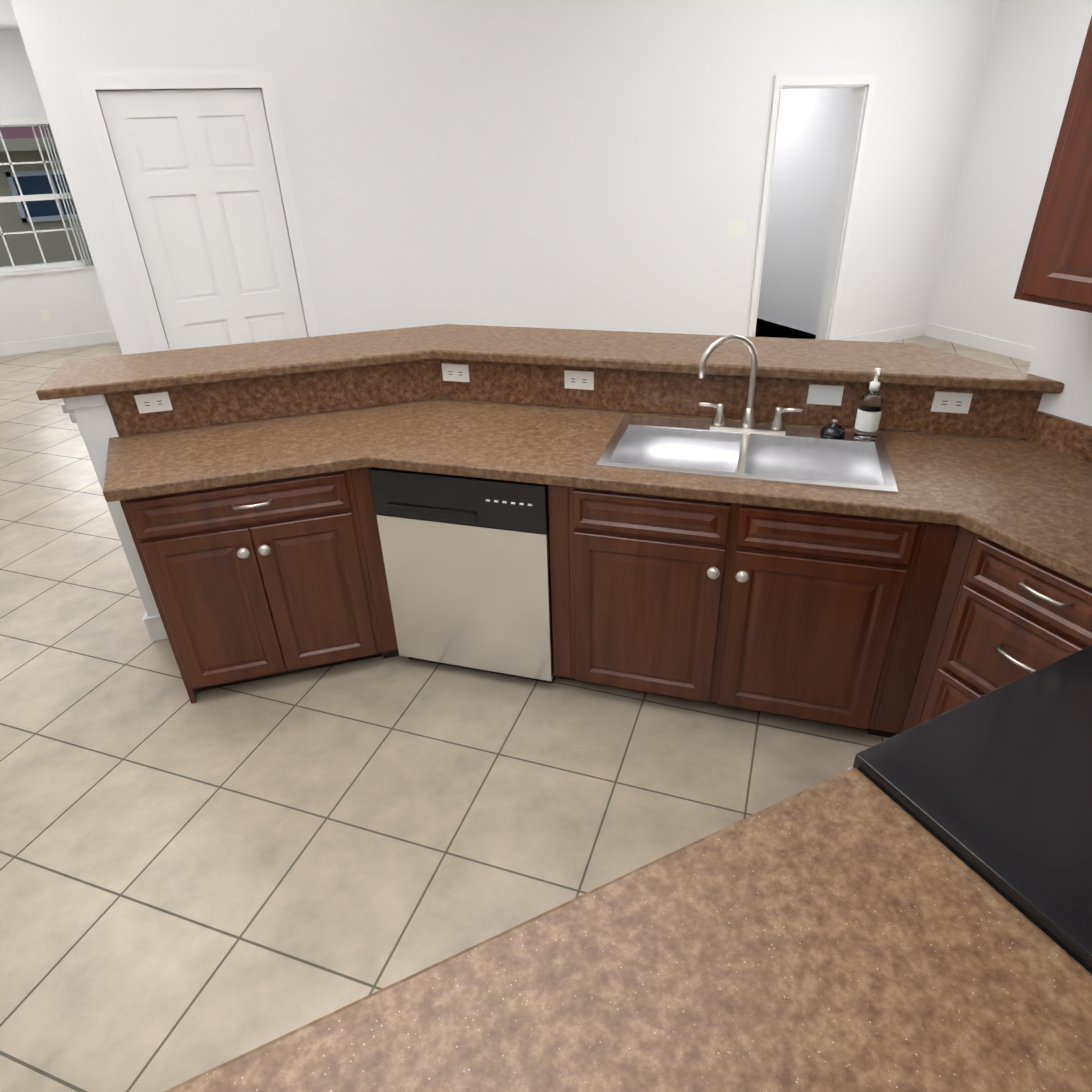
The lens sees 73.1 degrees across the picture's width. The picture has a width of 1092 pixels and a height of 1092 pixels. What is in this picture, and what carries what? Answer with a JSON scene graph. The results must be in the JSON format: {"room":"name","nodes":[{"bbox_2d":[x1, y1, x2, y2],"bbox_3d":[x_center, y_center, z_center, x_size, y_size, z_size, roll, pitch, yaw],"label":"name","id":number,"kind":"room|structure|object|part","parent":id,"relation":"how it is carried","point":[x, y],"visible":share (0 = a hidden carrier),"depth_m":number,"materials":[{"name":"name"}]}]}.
{"room":"kitchen","nodes":[
{"label":"kitchen","id":0,"kind":"room"},
{"bbox_2d":[0,0,19,29],"bbox_3d":[-5.304,-3.624,4.413,4.040,0.480,4.009,-15,32,-21],"label":"ceiling","id":1,"kind":"structure","parent":0,"point":[8,20],"depth_m":5.91,"materials":[{"name":"white paint"}]},
{"bbox_2d":[0,30,114,343],"bbox_3d":[-6.040,-3.269,6.673,4.200,3.200,0.120,-15,32,-21],"label":"wall","id":2,"kind":"structure","parent":0,"point":[72,302],"depth_m":7.50,"materials":[{"name":"white paint"}]},
{"bbox_2d":[39,309,50,321],"bbox_3d":[-5.156,-2.376,7.588,0.075,0.120,0.008,-15,32,-21],"label":"outlet","id":3,"kind":"object","parent":2,"relation":"attached to","point":[45,315],"visible":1,"depth_m":7.58,"materials":[{"name":"white plastic"}]},
{"bbox_2d":[0,124,94,276],"bbox_3d":[-5.070,-3.356,7.145,1.250,1.315,0.150,-15,32,-21],"label":"window","id":4,"kind":"structure","parent":2,"relation":"in","point":[35,268],"depth_m":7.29,"materials":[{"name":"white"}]},
{"bbox_2d":[0,116,93,265],"bbox_3d":[-5.031,-3.342,7.058,1.190,1.316,0.076,-15,32,-21],"label":"window blinds","id":5,"kind":"object","parent":4,"relation":"attached to","point":[42,120],"visible":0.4,"depth_m":7.06,"materials":[{"name":"white plastic"}]},
{"bbox_2d":[0,330,117,355],"bbox_3d":[-6.085,-1.871,7.336,3.870,0.120,0.015,-15,32,-21],"label":"baseboard","id":6,"kind":"structure","parent":2,"relation":"attached to","point":[12,348],"depth_m":7.72,"materials":[{"name":"white wood"}]},
{"bbox_2d":[10,0,777,354],"bbox_3d":[-0.491,-2.358,4.903,4.600,3.050,0.290,-15,32,-21],"label":"wall","id":7,"kind":"structure","parent":0,"point":[576,164],"depth_m":4.71,"materials":[{"name":"white paint"}]},
{"bbox_2d":[77,73,318,350],"bbox_3d":[-1.889,-1.519,4.393,0.940,2.185,0.024,-15,32,-21],"label":"door frame","id":8,"kind":"structure","parent":7,"relation":"attached to","point":[90,84],"depth_m":4.02,"materials":[{"name":"white wood"}]},
{"bbox_2d":[97,89,306,349],"bbox_3d":[-1.906,-1.511,4.441,0.802,2.105,0.044,-15,32,-21],"label":"pantry door","id":9,"kind":"structure","parent":7,"relation":"attached to","point":[197,170],"depth_m":4.20,"materials":[{"name":"white wood"}]},
{"bbox_2d":[727,220,745,237],"bbox_3d":[1.486,-2.481,5.759,0.165,0.120,0.016,-15,32,-21],"label":"light switch","id":10,"kind":"object","parent":7,"relation":"attached to","point":[736,228],"visible":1,"depth_m":5.75,"materials":[{"name":"white plastic"}]},
{"bbox_2d":[0,318,1030,1091],"bbox_3d":[-0.938,-0.609,5.047,11.100,0.100,9.800,-15,32,-21],"label":"floor","id":11,"kind":"structure","parent":0,"point":[210,880],"depth_m":2.41,"materials":[{"name":"tile"}]},
{"bbox_2d":[61,394,167,641],"bbox_3d":[-1.713,-0.120,3.037,0.173,1.103,0.226,-10,31,-13],"label":"half wall","id":12,"kind":"structure","parent":11,"relation":"on","point":[91,416],"depth_m":2.81,"materials":[{"name":"white paint"}]},
{"bbox_2d":[120,467,398,703],"bbox_3d":[-1.099,0.064,2.894,0.899,0.883,0.557,-10,31,-13],"label":"base cabinet","id":13,"kind":"object","parent":11,"relation":"on","point":[248,582],"depth_m":2.67,"materials":[{"name":"brown wood"}]},
{"bbox_3d":[-0.648,0.085,2.831,0.067,0.883,0.070,-10,31,-13],"label":"cabinet filler bend","id":14,"kind":"part","parent":13,"relation":"part of","materials":[{"name":"brown wood"}]},
{"bbox_2d":[369,467,574,682],"bbox_3d":[-0.177,0.002,2.948,0.714,0.883,0.634,7,31,15],"label":"dishwasher","id":15,"kind":"object","parent":11,"relation":"on","point":[467,567],"depth_m":2.66,"materials":[{"name":"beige metal"}]},
{"bbox_3d":[0.137,0.031,2.878,0.068,0.883,0.600,7,31,15],"label":"dishwasher cabinet filler","id":16,"kind":"part","parent":15,"relation":"part of","materials":[{"name":"brown wood"}]},
{"bbox_2d":[121,398,1023,647],"bbox_3d":[0.023,-0.092,2.882,2.848,1.100,1.840,-15,32,-21],"label":"wall bar","id":17,"kind":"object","parent":11,"relation":"on","point":[630,412],"depth_m":2.86,"materials":[{"name":"white paint"}]},
{"bbox_2d":[36,324,1063,399],"bbox_3d":[-0.165,-0.608,2.645,3.006,0.039,2.140,-15,32,-21],"label":"bar","id":18,"kind":"object","parent":17,"relation":"on","point":[913,364],"visible":1,"depth_m":2.80,"materials":[{"name":"laminate"}]},
{"bbox_2d":[568,487,958,737],"bbox_3d":[0.717,0.117,2.694,1.155,0.883,0.657,7,31,15],"label":"base cabinet","id":19,"kind":"object","parent":11,"relation":"on","point":[823,617],"visible":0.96,"depth_m":2.41,"materials":[{"name":"brown wood"}]},
{"bbox_2d":[103,399,1091,587],"bbox_3d":[0.304,-0.055,2.086,2.843,0.040,3.107,-15,32,-21],"label":"countertop","id":20,"kind":"structure","parent":19,"relation":"on","point":[1029,500],"depth_m":2.45,"materials":[{"name":"laminate"}]},
{"bbox_2d":[596,415,897,493],"bbox_3d":[0.672,-0.244,2.538,0.911,0.198,0.484,7,31,15],"label":"sink","id":21,"kind":"object","parent":20,"relation":"in","point":[806,456],"visible":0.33,"depth_m":2.60,"materials":[{"name":"silver metal"}]},
{"bbox_2d":[820,419,845,438],"bbox_3d":[0.999,-0.413,2.556,0.084,0.056,0.083,7,31,15],"label":"stopper","id":22,"kind":"object","parent":21,"relation":"on","point":[834,430],"visible":1,"depth_m":2.54,"materials":[{"name":"black"}]},
{"bbox_2d":[853,368,882,439],"bbox_3d":[1.098,-0.482,2.486,0.077,0.238,0.081,7,31,15],"label":"soap bottle","id":23,"kind":"object","parent":21,"relation":"on","point":[868,416],"visible":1,"depth_m":2.48,"materials":[{"name":"clear glass"}]},
{"bbox_2d":[698,334,802,434],"bbox_3d":[0.703,-0.548,2.520,0.356,0.346,0.144,7,31,15],"label":"faucet","id":24,"kind":"object","parent":20,"relation":"on","point":[747,424],"visible":0.98,"depth_m":2.58,"materials":[{"name":"silver metal"}]},
{"bbox_2d":[848,645,1091,973],"bbox_3d":[1.015,0.790,1.419,0.764,0.925,0.686,-15,32,-21],"label":"range","id":25,"kind":"object","parent":11,"relation":"on","point":[993,788],"visible":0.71,"depth_m":1.20,"materials":[{"name":"black glass"},{"name":"black enameled metal"}]},
{"bbox_2d":[901,526,1091,732],"bbox_3d":[1.563,0.361,2.217,0.678,0.883,0.520,-15,32,-21],"label":"base cabinet","id":26,"kind":"object","parent":11,"relation":"on","point":[1003,616],"visible":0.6,"depth_m":2.06,"materials":[{"name":"brown wood"}]},
{"bbox_3d":[0.196,1.068,1.066,1.096,0.883,0.615,-15,32,-21],"label":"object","id":27,"kind":"object","parent":11,"relation":"on","visible":0},
{"bbox_2d":[164,768,1091,1091],"bbox_3d":[0.167,0.668,0.834,1.126,0.040,0.627,-15,32,-21],"label":"countertop","id":28,"kind":"structure","parent":27,"relation":"on","point":[852,930],"depth_m":0.95,"materials":[{"name":"laminate"}]},
{"bbox_2d":[757,88,852,334],"bbox_3d":[2.208,-3.720,7.568,0.100,2.600,3.070,-15,32,-21],"label":"wall","id":29,"kind":"structure","parent":0,"point":[811,136],"depth_m":7.09,"materials":[{"name":"white paint"}]},
{"bbox_2d":[744,0,998,338],"bbox_3d":[2.651,-3.832,5.725,2.360,4.600,0.120,-15,32,-21],"label":"wall","id":30,"kind":"structure","parent":0,"point":[924,60],"depth_m":6.05,"materials":[{"name":"white paint"}]},
{"bbox_2d":[747,74,876,339],"bbox_3d":[2.134,-2.583,6.038,0.990,2.155,0.024,-15,32,-21],"label":"door frame","id":31,"kind":"structure","parent":30,"relation":"attached to","point":[780,81],"depth_m":5.81,"materials":[{"name":"white wood"}]},
{"bbox_2d":[782,85,866,339],"bbox_3d":[2.104,-2.587,6.111,0.862,2.091,0.124,-15,32,-21],"label":"trim","id":32,"kind":"structure","parent":30,"relation":"attached to","point":[849,156],"depth_m":6.14,"materials":[{"name":"white wood"}]},
{"bbox_2d":[834,322,926,341],"bbox_3d":[3.147,-1.967,6.949,1.190,0.120,0.015,-15,32,-21],"label":"baseboard","id":33,"kind":"structure","parent":30,"relation":"attached to","point":[916,330],"depth_m":7.00,"materials":[{"name":"white wood"}]},
{"bbox_2d":[927,0,1091,347],"bbox_3d":[4.772,-2.989,4.129,0.120,4.600,5.220,-15,32,-21],"label":"wall","id":34,"kind":"structure","parent":0,"point":[1034,50],"depth_m":6.15,"materials":[{"name":"white paint"}]},
{"bbox_2d":[925,323,1034,361],"bbox_3d":[4.779,-1.031,5.218,0.015,0.120,4.980,-15,32,-21],"label":"baseboard","id":35,"kind":"structure","parent":34,"relation":"attached to","point":[1001,347],"depth_m":6.69,"materials":[{"name":"white wood"}]},
{"bbox_2d":[1024,305,1091,439],"bbox_3d":[1.973,-1.244,1.253,0.120,4.600,1.620,-15,32,-21],"label":"wall","id":36,"kind":"structure","parent":0,"point":[1063,351],"depth_m":2.33,"materials":[{"name":"white paint"}]},
{"bbox_2d":[106,359,1042,439],"bbox_3d":[0.006,-0.466,2.603,2.798,0.173,1.685,-15,32,-21],"label":"backsplash","id":37,"kind":"structure","parent":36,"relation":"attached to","point":[1001,414],"depth_m":2.81,"materials":[{"name":"laminate"}]},
{"bbox_2d":[134,392,172,413],"bbox_3d":[-1.471,-0.537,2.761,0.115,0.070,0.008,-10,31,-13],"label":"outlet","id":38,"kind":"object","parent":37,"relation":"attached to","point":[153,402],"visible":1,"depth_m":2.76,"materials":[{"name":"white plastic"}]},
{"bbox_2d":[442,363,469,381],"bbox_3d":[-0.363,-0.702,2.980,0.117,0.072,0.009,7,31,15],"label":"outlet","id":39,"kind":"object","parent":37,"relation":"attached to","point":[451,372],"depth_m":2.98,"materials":[{"name":"white plastic"}]},
{"bbox_2d":[564,370,593,389],"bbox_3d":[0.128,-0.642,2.845,0.115,0.072,0.009,7,31,15],"label":"outlet","id":40,"kind":"object","parent":37,"relation":"attached to","point":[584,380],"depth_m":2.84,"materials":[{"name":"white plastic"}]},
{"bbox_2d":[807,384,843,405],"bbox_3d":[0.988,-0.536,2.608,0.115,0.072,0.009,7,31,15],"label":"light switch","id":41,"kind":"object","parent":37,"relation":"attached to","point":[817,394],"depth_m":2.61,"materials":[{"name":"white plastic"}]},
{"bbox_2d":[931,391,972,413],"bbox_3d":[1.376,-0.489,2.501,0.116,0.072,0.009,7,31,15],"label":"outlet","id":42,"kind":"object","parent":37,"relation":"attached to","point":[952,402],"depth_m":2.50,"materials":[{"name":"white plastic"}]},
{"bbox_2d":[1013,16,1091,312],"bbox_3d":[1.615,-0.957,1.620,0.388,0.900,0.909,-15,32,-21],"label":"upper cabinet","id":43,"kind":"object","parent":36,"relation":"attached to","point":[1056,269],"visible":1,"depth_m":1.86,"materials":[{"name":"brown wood"}]},
{"bbox_2d":[1027,411,1091,462],"bbox_3d":[1.939,-0.091,1.903,0.017,0.104,1.422,-15,32,-21],"label":"backsplash","id":44,"kind":"structure","parent":36,"relation":"attached to","point":[1062,435],"depth_m":2.38,"materials":[{"name":"stone"}]}
]}

